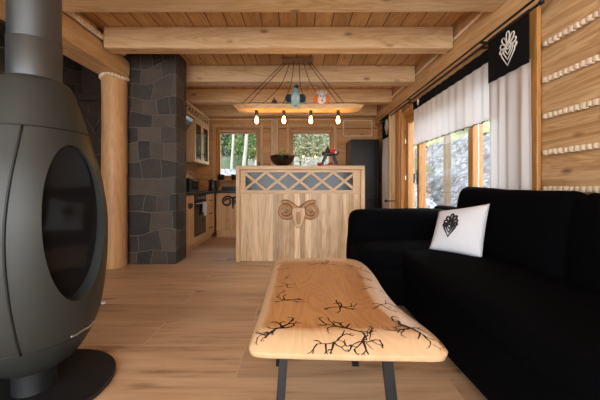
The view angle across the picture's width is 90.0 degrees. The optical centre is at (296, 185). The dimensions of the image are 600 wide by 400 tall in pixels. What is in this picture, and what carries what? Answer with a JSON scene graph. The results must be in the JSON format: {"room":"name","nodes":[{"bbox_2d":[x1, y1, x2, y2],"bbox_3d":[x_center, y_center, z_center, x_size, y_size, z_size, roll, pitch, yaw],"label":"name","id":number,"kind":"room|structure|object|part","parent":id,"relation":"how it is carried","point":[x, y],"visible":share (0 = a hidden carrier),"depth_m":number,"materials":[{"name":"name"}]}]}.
{"room":"traditional dwelling","nodes":[
{"label":"traditional dwelling","id":0,"kind":"room"},
{"bbox_2d":[0,19,81,101],"bbox_3d":[-3.090,-0.370,1.000,0.220,2.740,6.400,0,0,0],"label":"wall","id":1,"kind":"structure","parent":0,"point":[72,70],"depth_m":3.91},
{"bbox_2d":[77,94,100,171],"bbox_3d":[-2.760,-0.125,4.103,0.680,2.250,0.085,0,0,0],"label":"wall","id":2,"kind":"structure","parent":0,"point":[89,104],"depth_m":4.09,"materials":[{"name":"grey stone"}]},
{"bbox_3d":[-2.760,-0.125,4.075,0.680,2.250,0.030,0,0,0],"label":"frame","id":3,"kind":"part","parent":2,"relation":"part of","materials":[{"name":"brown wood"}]},
{"bbox_2d":[82,65,100,93],"bbox_3d":[-2.780,-0.370,4.250,0.840,2.740,0.200,0,0,0],"label":"wall","id":4,"kind":"structure","parent":0,"point":[91,83],"depth_m":4.15,"materials":[{"name":"grey stone"}]},
{"bbox_2d":[124,54,185,263],"bbox_3d":[-1.952,-0.369,4.020,0.815,2.738,0.360,0,0,0],"label":"stone pillar","id":5,"kind":"structure","parent":0,"point":[156,125],"depth_m":3.84,"materials":[{"name":"grey stone"}]},
{"bbox_2d":[186,105,196,178],"bbox_3d":[-2.300,-0.370,5.475,0.200,2.740,2.650,0,0,0],"label":"wall","id":6,"kind":"structure","parent":0,"point":[191,170],"depth_m":6.26,"materials":[{"name":"brown wood"}]},
{"bbox_2d":[186,115,192,130],"bbox_3d":[-2.010,-1.030,5.100,0.310,0.340,0.560,0,0,0],"label":"hood","id":7,"kind":"object","parent":6,"relation":"attached to","point":[189,120],"visible":0.21,"depth_m":5.26,"materials":[{"name":"silver metal"}]},
{"bbox_2d":[186,104,205,118],"bbox_3d":[-2.021,-1.331,5.285,0.298,0.209,2.070,0,0,0],"label":"shelf","id":8,"kind":"object","parent":6,"relation":"attached to","point":[192,112],"depth_m":5.52,"materials":[{"name":"brown wood"}]},
{"bbox_2d":[186,119,208,164],"bbox_3d":[-1.998,-0.830,5.870,0.344,0.780,0.900,0,0,0],"label":"upper cabinet","id":9,"kind":"object","parent":6,"relation":"attached to","point":[197,134],"visible":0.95,"depth_m":5.62,"materials":[{"name":"brown wood"}]},
{"bbox_2d":[186,100,208,127],"bbox_3d":[-2.010,-1.330,5.285,0.320,0.210,2.070,0,0,0],"label":"crown molding","id":10,"kind":"structure","parent":9,"relation":"on","point":[192,112],"depth_m":5.63,"materials":[{"name":"brown wood"}]},
{"bbox_3d":[-1.860,-0.830,5.650,0.020,0.780,0.440,0,0,0],"label":"door","id":11,"kind":"part","parent":9,"relation":"part of","materials":[{"name":"brown wood"}]},
{"bbox_3d":[-1.861,-0.830,5.650,0.005,0.660,0.320,0,0,0],"label":"door glass","id":12,"kind":"part","parent":9,"relation":"part of","materials":[{"name":"clear glass"}]},
{"bbox_3d":[-1.860,-0.830,6.093,0.020,0.780,0.435,0,0,0],"label":"door","id":13,"kind":"part","parent":9,"relation":"part of","materials":[{"name":"brown wood"}]},
{"bbox_3d":[-1.861,-0.830,6.093,0.005,0.660,0.315,0,0,0],"label":"door glass","id":14,"kind":"part","parent":9,"relation":"part of","materials":[{"name":"clear glass"}]},
{"bbox_2d":[80,12,469,89],"bbox_3d":[-0.650,-1.815,2.250,5.300,0.150,9.300,0,0,0],"label":"ceiling","id":15,"kind":"structure","parent":0,"point":[101,20],"depth_m":3.23,"materials":[{"name":"brown wood"}]},
{"bbox_2d":[104,27,452,53],"bbox_3d":[-0.203,-1.619,3.340,3.795,0.239,0.160,0,0,0],"label":"ceiling beam","id":16,"kind":"structure","parent":15,"relation":"attached to","point":[118,40],"depth_m":3.26,"materials":[{"name":"brown wood"}]},
{"bbox_2d":[62,0,506,11],"bbox_3d":[-0.203,-1.619,2.490,3.795,0.239,0.220,0,0,0],"label":"ceiling beam","id":17,"kind":"structure","parent":15,"relation":"attached to","point":[67,5],"depth_m":2.48,"materials":[{"name":"brown wood"}]},
{"bbox_2d":[194,105,376,116],"bbox_3d":[-0.242,-1.619,6.460,3.875,0.239,0.200,0,0,0],"label":"ceiling beam","id":18,"kind":"structure","parent":15,"relation":"attached to","point":[208,110],"depth_m":6.36,"materials":[{"name":"brown wood"}]},
{"bbox_2d":[186,89,391,104],"bbox_3d":[-0.242,-1.619,5.450,3.875,0.239,0.180,0,0,0],"label":"ceiling beam","id":19,"kind":"structure","parent":15,"relation":"attached to","point":[193,96],"depth_m":5.36,"materials":[{"name":"brown wood"}]},
{"bbox_2d":[233,57,363,123],"bbox_3d":[0.020,-1.284,4.120,1.770,0.911,0.274,0,0,0],"label":"pendant lamp","id":20,"kind":"object","parent":15,"relation":"hanging from","point":[337,108],"visible":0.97,"depth_m":4.06,"materials":[{"name":"brown wood"}]},
{"bbox_2d":[255,110,257,123],"bbox_3d":[-0.555,-0.932,4.120,0.114,0.208,0.114,0,0,0],"label":"bulb","id":21,"kind":"object","parent":20,"relation":"attached to","point":[256,111],"depth_m":4.10,"materials":[{"name":"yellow glass"}]},
{"bbox_2d":[285,84,305,107],"bbox_3d":[-0.020,-1.200,3.987,0.276,0.350,0.229,0,0,33],"label":"elephant","id":22,"kind":"object","parent":20,"relation":"on","point":[295,98],"visible":1,"depth_m":3.93},
{"bbox_2d":[309,110,313,122],"bbox_3d":[0.190,-0.932,4.120,0.114,0.208,0.114,0,0,0],"label":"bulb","id":23,"kind":"object","parent":20,"relation":"attached to","point":[310,111],"depth_m":4.11,"materials":[{"name":"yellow glass"}]},
{"bbox_2d":[313,90,329,103],"bbox_3d":[0.341,-1.187,3.991,0.219,0.213,0.235,0,0,33],"label":"plush animal","id":24,"kind":"object","parent":20,"relation":"attached to","point":[321,97],"visible":0.98,"depth_m":3.93},
{"bbox_2d":[334,110,339,123],"bbox_3d":[0.565,-0.932,4.120,0.114,0.208,0.114,0,0,0],"label":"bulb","id":25,"kind":"object","parent":20,"relation":"attached to","point":[337,111],"depth_m":4.11,"materials":[{"name":"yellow glass"}]},
{"bbox_2d":[186,65,414,85],"bbox_3d":[-0.242,-1.619,4.420,3.875,0.239,0.220,0,0,0],"label":"ceiling beam","id":26,"kind":"structure","parent":15,"relation":"attached to","point":[196,75],"depth_m":4.31,"materials":[{"name":"brown wood"}]},
{"bbox_2d":[77,231,487,399],"bbox_3d":[-0.650,1.060,2.250,5.300,0.120,9.300,0,0,0],"label":"floor","id":27,"kind":"structure","parent":0,"point":[183,330],"depth_m":1.85,"materials":[{"name":"brown wood"}]},
{"bbox_2d":[0,0,115,399],"bbox_3d":[-1.283,-0.369,1.470,0.679,2.738,0.679,0,0,-43],"label":"wood stove","id":28,"kind":"object","parent":27,"relation":"on","point":[54,216],"visible":1,"depth_m":1.36,"materials":[{"name":"grey metal"}]},
{"bbox_3d":[-1.283,0.988,1.470,0.680,0.024,0.680,0,0,0],"label":"plate","id":29,"kind":"part","parent":28,"relation":"part of","materials":[{"name":"metal"}]},
{"bbox_3d":[-1.071,0.165,1.409,0.006,0.697,0.280,0,0,16],"label":"door glass","id":30,"kind":"part","parent":28,"relation":"part of","materials":[{"name":"black glass"}]},
{"bbox_3d":[-1.040,0.698,1.466,0.025,0.017,0.158,0,0,0],"label":"air lever","id":31,"kind":"part","parent":28,"relation":"part of","materials":[{"name":"metal"}]},
{"bbox_2d":[99,72,129,268],"bbox_3d":[-2.280,-0.188,3.750,0.338,2.375,0.336,0,0,0],"label":"column","id":32,"kind":"structure","parent":27,"relation":"on","point":[114,87],"depth_m":3.64,"materials":[{"name":"brown wood"}]},
{"bbox_2d":[0,0,129,76],"bbox_3d":[-2.254,-1.550,0.850,0.332,0.380,5.900,0,0,0],"label":"beam","id":33,"kind":"structure","parent":32,"relation":"on","point":[82,40],"depth_m":3.10,"materials":[{"name":"brown wood"}]},
{"bbox_2d":[186,195,193,252],"bbox_3d":[-1.877,0.571,4.465,0.586,0.858,0.426,0,0,0],"label":"base cabinet","id":34,"kind":"object","parent":27,"relation":"on","point":[189,199],"visible":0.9,"depth_m":4.51,"materials":[{"name":"brown wood"}]},
{"bbox_2d":[186,191,235,195],"bbox_3d":[-0.585,0.120,5.385,3.170,0.040,2.330,0,0,0],"label":"countertop","id":35,"kind":"structure","parent":34,"relation":"on","point":[191,192],"depth_m":5.46,"materials":[{"name":"black stone"}]},
{"bbox_2d":[186,178,198,191],"bbox_3d":[-1.882,-0.013,5.040,0.395,0.225,0.480,0,0,0],"label":"toaster oven","id":36,"kind":"object","parent":35,"relation":"on","point":[192,184],"visible":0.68,"depth_m":4.92,"materials":[{"name":"black metal"}]},
{"bbox_3d":[-1.716,-0.020,5.030,0.008,0.160,0.260,0,0,0],"label":"glass door","id":37,"kind":"part","parent":36,"relation":"part of","materials":[{"name":"black glass"}]},
{"bbox_2d":[207,179,219,190],"bbox_3d":[-1.683,-0.021,6.039,0.226,0.238,0.180,0,0,33],"label":"kettle","id":38,"kind":"object","parent":35,"relation":"on","point":[212,186],"visible":1,"depth_m":5.99,"materials":[{"name":"black plastic"}]},
{"bbox_2d":[222,186,235,190],"bbox_3d":[-1.363,0.046,6.150,0.315,0.097,0.180,0,0,0],"label":"toaster","id":39,"kind":"object","parent":35,"relation":"on","point":[224,188],"visible":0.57,"depth_m":6.06,"materials":[{"name":"black plastic"}]},
{"bbox_2d":[191,194,205,249],"bbox_3d":[-1.861,0.571,4.980,0.618,0.858,0.596,0,0,0],"label":"oven","id":40,"kind":"object","parent":27,"relation":"on","point":[199,218],"visible":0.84,"depth_m":4.91,"materials":[{"name":"black metal"}]},
{"bbox_3d":[-1.610,0.850,4.980,0.020,0.090,0.590,0,0,0],"label":"plinth drawer","id":41,"kind":"part","parent":40,"relation":"part of","materials":[{"name":"brown wood"}]},
{"bbox_3d":[-1.608,0.472,4.980,0.024,0.655,0.560,0,0,0],"label":"door","id":42,"kind":"part","parent":40,"relation":"part of","materials":[{"name":"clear glass"}]},
{"bbox_3d":[-1.593,0.195,4.980,0.006,0.070,0.520,0,0,0],"label":"control panel","id":43,"kind":"part","parent":40,"relation":"part of","materials":[{"name":"black plastic"}]},
{"bbox_2d":[203,201,206,215],"bbox_3d":[-1.560,0.383,5.080,0.028,0.235,0.160,0,0,0],"label":"towel","id":44,"kind":"object","parent":40,"relation":"hanging from","point":[205,202],"visible":0.96,"depth_m":5.07,"materials":[{"name":"white fabric"}]},
{"bbox_2d":[203,193,213,241],"bbox_3d":[-1.869,0.571,5.560,0.601,0.858,0.556,0,0,0],"label":"base cabinet","id":45,"kind":"object","parent":27,"relation":"on","point":[209,197],"visible":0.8,"depth_m":5.55,"materials":[{"name":"brown wood"}]},
{"bbox_3d":[-1.610,0.260,5.543,0.020,0.230,0.515,0,0,0],"label":"drawer","id":46,"kind":"part","parent":45,"relation":"part of","materials":[{"name":"brown wood"}]},
{"bbox_3d":[-1.610,0.502,5.543,0.020,0.245,0.515,0,0,0],"label":"drawer","id":47,"kind":"part","parent":45,"relation":"part of","materials":[{"name":"brown wood"}]},
{"bbox_3d":[-1.610,0.762,5.543,0.020,0.265,0.515,0,0,0],"label":"drawer","id":48,"kind":"part","parent":45,"relation":"part of","materials":[{"name":"brown wood"}]},
{"bbox_2d":[216,193,235,236],"bbox_3d":[-1.280,0.571,6.188,0.596,0.858,0.723,0,0,0],"label":"base cabinet","id":49,"kind":"object","parent":27,"relation":"on","point":[225,202],"visible":0.56,"depth_m":5.86,"materials":[{"name":"brown wood"}]},
{"bbox_2d":[236,166,364,261],"bbox_3d":[0.045,0.366,4.249,1.700,1.268,0.642,0,0,0],"label":"kitchen island","id":50,"kind":"object","parent":27,"relation":"on","point":[283,212],"visible":0.99,"depth_m":4.00,"materials":[{"name":"brown wood"}]},
{"bbox_3d":[-0.780,0.391,4.250,0.050,1.218,0.600,0,0,0],"label":"panel","id":51,"kind":"part","parent":50,"relation":"part of","materials":[{"name":"brown wood"}]},
{"bbox_2d":[270,155,294,165],"bbox_3d":[-0.205,-0.344,4.200,0.344,0.151,0.344,0,0,0],"label":"fruit bowl","id":52,"kind":"object","parent":50,"relation":"on","point":[279,160],"visible":0.89,"depth_m":4.08,"materials":[{"name":"brown wood"}]},
{"bbox_3d":[0.045,-0.059,4.031,1.580,0.298,0.008,0,0,0],"label":"glass panel","id":53,"kind":"part","parent":50,"relation":"part of","materials":[{"name":"grey glass"}]},
{"bbox_3d":[0.045,-0.061,4.008,1.600,0.313,0.033,0,0,0],"label":"lattice frame","id":54,"kind":"part","parent":50,"relation":"part of","materials":[{"name":"brown wood"}]},
{"bbox_3d":[0.045,0.547,4.020,1.600,0.905,0.040,0,0,0],"label":"panel","id":55,"kind":"part","parent":50,"relation":"part of","materials":[{"name":"brown wood"}]},
{"bbox_3d":[0.045,0.095,3.992,1.600,0.020,0.016,0,0,0],"label":"moulding","id":56,"kind":"part","parent":50,"relation":"part of","materials":[{"name":"brown wood"}]},
{"bbox_2d":[317,146,338,165],"bbox_3d":[0.431,-0.411,4.147,0.310,0.287,0.106,0,0,0],"label":"ornament","id":57,"kind":"object","parent":50,"relation":"on","point":[327,152],"visible":0.89,"depth_m":4.12,"materials":[{"name":"red ceramic"}]},
{"bbox_3d":[0.870,0.391,4.250,0.050,1.218,0.600,0,0,0],"label":"panel","id":58,"kind":"part","parent":50,"relation":"part of","materials":[{"name":"brown wood"}]},
{"bbox_2d":[249,258,447,399],"bbox_3d":[0.176,0.765,1.682,0.696,0.471,1.369,0,0,0],"label":"coffee table","id":59,"kind":"object","parent":27,"relation":"on","point":[336,309],"visible":1,"depth_m":1.18,"materials":[{"name":"brown wood"}]},
{"bbox_3d":[-0.061,0.799,1.195,0.061,0.402,0.070,0,0,0],"label":"leg","id":60,"kind":"part","parent":59,"relation":"part of","materials":[{"name":"black metal"}]},
{"bbox_3d":[0.297,0.799,1.610,0.040,0.402,0.162,0,0,25],"label":"leg","id":61,"kind":"part","parent":59,"relation":"part of","materials":[{"name":"black metal"}]},
{"bbox_3d":[0.367,0.799,1.180,0.043,0.402,0.094,0,0,-41],"label":"leg","id":62,"kind":"part","parent":59,"relation":"part of","materials":[{"name":"black metal"}]},
{"bbox_2d":[346,139,378,208],"bbox_3d":[1.347,0.035,6.228,0.555,1.930,0.665,0,0,0],"label":"fridge","id":63,"kind":"object","parent":27,"relation":"on","point":[359,152],"visible":0.37,"depth_m":5.94,"materials":[{"name":"metal"}]},
{"bbox_3d":[1.347,0.610,5.958,0.555,0.660,0.036,0,0,0],"label":"door","id":64,"kind":"part","parent":63,"relation":"part of","materials":[{"name":"black metal"}]},
{"bbox_2d":[346,186,599,399],"bbox_3d":[1.118,0.487,1.620,1.244,0.980,3.214,0,0,0],"label":"sofa","id":65,"kind":"object","parent":27,"relation":"on","point":[520,319],"visible":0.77,"depth_m":1.55,"materials":[{"name":"black fabric"}]},
{"bbox_2d":[351,239,431,267],"bbox_3d":[1.021,0.600,2.662,1.040,0.222,0.619,0,0,0],"label":"seat cushion","id":66,"kind":"object","parent":65,"relation":"on","point":[373,253],"depth_m":2.44,"materials":[{"name":"black fabric"}]},
{"bbox_3d":[1.109,0.591,3.000,1.223,0.738,0.357,0,0,0],"label":"backrest","id":67,"kind":"part","parent":65,"relation":"part of","materials":[{"name":"black fabric"}]},
{"bbox_2d":[429,204,489,256],"bbox_3d":[1.206,0.312,2.243,0.186,0.373,0.367,0,0,-38],"label":"throw pillow","id":68,"kind":"object","parent":65,"relation":"on","point":[461,231],"visible":1,"depth_m":2.17,"materials":[{"name":"white fabric"}]},
{"bbox_2d":[403,249,599,399],"bbox_3d":[1.198,0.602,1.501,0.782,0.236,2.146,0,0,0],"label":"seat cushion","id":69,"kind":"object","parent":65,"relation":"on","point":[541,327],"depth_m":1.28,"materials":[{"name":"black fabric"}]},
{"bbox_3d":[1.515,0.581,1.651,0.198,0.769,3.141,0,0,0],"label":"frame","id":70,"kind":"part","parent":65,"relation":"part of","materials":[{"name":"black fabric"}]},
{"bbox_2d":[456,186,586,280],"bbox_3d":[1.485,0.282,2.141,0.252,0.556,1.187,0,0,0],"label":"cushion","id":71,"kind":"object","parent":65,"relation":"on","point":[530,230],"depth_m":1.80,"materials":[{"name":"black fabric"}]},
{"bbox_2d":[567,193,599,294],"bbox_3d":[1.484,0.278,1.050,0.249,0.562,1.109,0,0,0],"label":"cushion","id":72,"kind":"object","parent":65,"relation":"on","point":[583,210],"depth_m":1.46,"materials":[{"name":"black fabric"}]},
{"bbox_2d":[196,117,377,230],"bbox_3d":[-0.200,-0.370,6.712,4.200,2.740,0.276,0,0,0],"label":"wall","id":73,"kind":"structure","parent":0,"point":[348,128],"depth_m":6.60,"materials":[{"name":"wood"}]},
{"bbox_2d":[213,124,262,181],"bbox_3d":[-1.298,-0.716,6.595,1.155,1.271,0.250,0,0,0],"label":"window","id":74,"kind":"structure","parent":73,"relation":"in","point":[217,132],"depth_m":6.58,"materials":[{"name":"brown wood"}]},
{"bbox_2d":[218,174,225,179],"bbox_3d":[-1.649,-0.191,6.515,0.155,0.119,0.139,0,0,38],"label":"mug","id":75,"kind":"object","parent":74,"relation":"on","point":[220,176],"visible":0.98,"depth_m":6.46,"materials":[{"name":"ceramic"}]},
{"bbox_3d":[-1.298,-0.110,6.545,1.155,0.040,0.150,0,0,0],"label":"sill","id":76,"kind":"part","parent":74,"relation":"part of","materials":[{"name":"brown wood"}]},
{"bbox_3d":[-1.298,-0.693,6.650,0.895,1.026,0.060,0,0,0],"label":"sash","id":77,"kind":"part","parent":74,"relation":"part of","materials":[{"name":"brown wood"}]},
{"bbox_2d":[271,120,278,165],"bbox_3d":[-0.490,-0.670,6.568,0.170,1.540,0.060,0,0,0],"label":"trim","id":78,"kind":"structure","parent":73,"relation":"attached to","point":[274,123],"depth_m":6.55,"materials":[{"name":"brown wood"}]},
{"bbox_2d":[286,124,336,165],"bbox_3d":[0.319,-0.716,6.595,1.150,1.271,0.250,0,0,0],"label":"window","id":79,"kind":"structure","parent":73,"relation":"in","point":[332,132],"depth_m":6.58,"materials":[{"name":"brown wood"}]},
{"bbox_3d":[0.319,-0.693,6.650,0.890,1.026,0.060,0,0,0],"label":"sash","id":80,"kind":"part","parent":79,"relation":"part of","materials":[{"name":"brown wood"}]},
{"bbox_2d":[377,0,599,207],"bbox_3d":[1.833,-0.370,2.250,0.273,2.740,9.100,0,0,0],"label":"wall","id":81,"kind":"structure","parent":0,"point":[570,29],"depth_m":1.96,"materials":[{"name":"brown wood"}]},
{"bbox_2d":[389,112,395,208],"bbox_3d":[1.720,-0.150,5.340,0.170,2.300,0.170,0,0,0],"label":"trim","id":82,"kind":"structure","parent":81,"relation":"attached to","point":[392,119],"depth_m":5.27,"materials":[{"name":"brown wood"}]},
{"bbox_2d":[379,0,534,121],"bbox_3d":[1.659,-1.285,3.969,0.082,0.034,3.962,0,0,0],"label":"curtain rod","id":83,"kind":"object","parent":81,"relation":"attached to","point":[482,41],"visible":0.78,"depth_m":2.73,"materials":[{"name":"black metal"}]},
{"bbox_2d":[375,0,546,125],"bbox_3d":[1.733,-1.525,2.175,0.066,0.430,8.750,0,0,0],"label":"trim","id":84,"kind":"structure","parent":81,"relation":"attached to","point":[486,23],"depth_m":3.16,"materials":[{"name":"brown wood"}]},
{"bbox_2d":[379,0,544,123],"bbox_3d":[1.696,-1.238,3.974,0.137,0.034,3.952,0,0,0],"label":"curtain rod","id":85,"kind":"object","parent":81,"relation":"attached to","point":[540,2],"visible":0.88,"depth_m":2.67,"materials":[{"name":"black metal"}]},
{"bbox_2d":[382,115,388,207],"bbox_3d":[1.673,-0.175,5.569,0.046,2.250,0.582,0,0,0],"label":"curtain","id":86,"kind":"object","parent":85,"relation":"hanging from","point":[385,125],"visible":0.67,"depth_m":5.60,"materials":[{"name":"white fabric"}]},
{"bbox_2d":[413,50,489,145],"bbox_3d":[1.700,-0.898,3.430,0.037,0.647,1.901,0,0,0],"label":"valance","id":87,"kind":"object","parent":85,"relation":"hanging from","point":[460,101],"visible":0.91,"depth_m":3.22,"materials":[{"name":"white fabric"}]},
{"bbox_3d":[1.700,-0.582,3.430,0.036,0.014,1.892,0,0,0],"label":"hem trim","id":88,"kind":"part","parent":87,"relation":"part of","materials":[{"name":"white fabric"}]},
{"bbox_2d":[488,9,531,189],"bbox_3d":[1.663,-0.158,2.369,0.038,2.215,0.462,0,0,0],"label":"curtain","id":89,"kind":"object","parent":85,"relation":"hanging from","point":[509,72],"visible":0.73,"depth_m":2.32,"materials":[{"name":"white fabric"}]},
{"bbox_2d":[489,62,531,189],"bbox_3d":[1.663,0.022,2.369,0.038,1.855,0.461,0,0,0],"label":"drape","id":90,"kind":"object","parent":89,"relation":"hanging from","point":[509,89],"depth_m":2.32,"materials":[{"name":"white fabric"}]},
{"bbox_2d":[396,6,540,207],"bbox_3d":[1.810,-0.150,3.665,0.220,2.300,3.010,0,0,0],"label":"window frame","id":91,"kind":"structure","parent":81,"relation":"in","point":[405,178],"depth_m":3.08,"materials":[{"name":"brown wood"}]},
{"bbox_3d":[1.730,-0.150,5.085,0.060,2.300,0.170,0,0,0],"label":"casing","id":92,"kind":"part","parent":91,"relation":"part of","materials":[{"name":"brown wood"}]},
{"bbox_3d":[1.820,-0.100,3.685,0.200,2.200,2.650,0,0,0],"label":"frame","id":93,"kind":"part","parent":91,"relation":"part of","materials":[{"name":"brown wood"}]},
{"bbox_3d":[1.766,-0.130,4.468,0.069,0.220,0.035,0,0,0],"label":"handle","id":94,"kind":"part","parent":91,"relation":"part of","materials":[{"name":"metal"}]},
{"bbox_3d":[1.748,-0.150,2.260,0.035,2.300,0.200,0,0,0],"label":"casing","id":95,"kind":"part","parent":91,"relation":"part of","materials":[{"name":"brown wood"}]},
{"label":"outside","id":96,"kind":"structure","parent":0,"visible":0},
{"bbox_2d":[221,134,434,172],"bbox_3d":[-4.500,-2.883,16.800,19.000,5.427,12.000,0,0,0],"label":"grass slope","id":97,"kind":"structure","parent":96,"point":[225,160],"depth_m":12.28,"materials":[{"name":"green plant"}]},
{"bbox_2d":[221,134,255,156],"bbox_3d":[-2.761,-3.938,13.594,3.048,5.932,1.698,0,0,0],"label":"tree","id":98,"kind":"object","parent":97,"relation":"on","point":[223,139],"visible":0.09,"depth_m":13.34,"materials":[{"name":"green plant"}]},
{"bbox_2d":[226,134,255,168],"bbox_3d":[-2.205,-2.700,11.636,1.699,5.002,1.268,0,0,-13],"label":"tree","id":99,"kind":"object","parent":97,"relation":"on","point":[240,139],"visible":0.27,"depth_m":11.61,"materials":[{"name":"green plant"}]},
{"bbox_2d":[238,134,255,165],"bbox_3d":[-1.806,-2.799,11.527,1.556,5.205,1.340,0,0,-39],"label":"tree","id":100,"kind":"object","parent":97,"relation":"on","point":[245,146],"visible":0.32,"depth_m":11.46,"materials":[{"name":"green plant"}]},
{"bbox_2d":[293,131,328,165],"bbox_3d":[0.425,-1.459,11.466,2.140,2.328,1.374,0,0,0],"label":"bush","id":101,"kind":"object","parent":97,"relation":"on","point":[313,152],"visible":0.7,"depth_m":11.24,"materials":[{"name":"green plant"}]},
{"bbox_2d":[299,134,328,150],"bbox_3d":[0.724,-3.900,13.416,3.074,4.802,1.760,0,0,0],"label":"tree","id":102,"kind":"object","parent":97,"relation":"on","point":[299,134],"visible":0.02,"depth_m":13.29,"materials":[{"name":"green plant"}]},
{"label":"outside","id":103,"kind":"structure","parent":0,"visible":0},
{"bbox_3d":[31.000,1.210,35.000,58.000,0.180,90.000,0,0,0],"label":"ground","id":104,"kind":"structure","parent":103,"visible":0},
{"bbox_2d":[443,133,450,205],"bbox_3d":[3.360,-0.315,6.720,0.120,2.870,0.120,0,0,0],"label":"post","id":105,"kind":"object","parent":104,"relation":"on","point":[446,139],"visible":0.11,"depth_m":6.66,"materials":[{"name":"brown wood"}]},
{"bbox_2d":[415,130,489,206],"bbox_3d":[6.486,-0.708,28.000,4.174,4.011,64.008,0,0,0],"label":"bank","id":106,"kind":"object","parent":104,"relation":"on","point":[459,147],"visible":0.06,"depth_m":12.40,"materials":[{"name":"stone"}]},
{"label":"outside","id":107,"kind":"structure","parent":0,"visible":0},
{"bbox_2d":[221,169,436,207],"bbox_3d":[-2.500,0.096,9.511,13.000,1.640,3.255,0,0,0],"label":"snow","id":108,"kind":"structure","parent":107,"point":[430,203],"depth_m":9.13,"materials":[{"name":"white snow"}]},
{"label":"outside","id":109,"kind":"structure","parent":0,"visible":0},
{"bbox_2d":[415,120,489,149],"bbox_3d":[16.200,-5.830,28.000,16.000,7.400,64.000,0,0,0],"label":"grass slope","id":110,"kind":"structure","parent":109,"point":[486,125],"depth_m":16.96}
]}

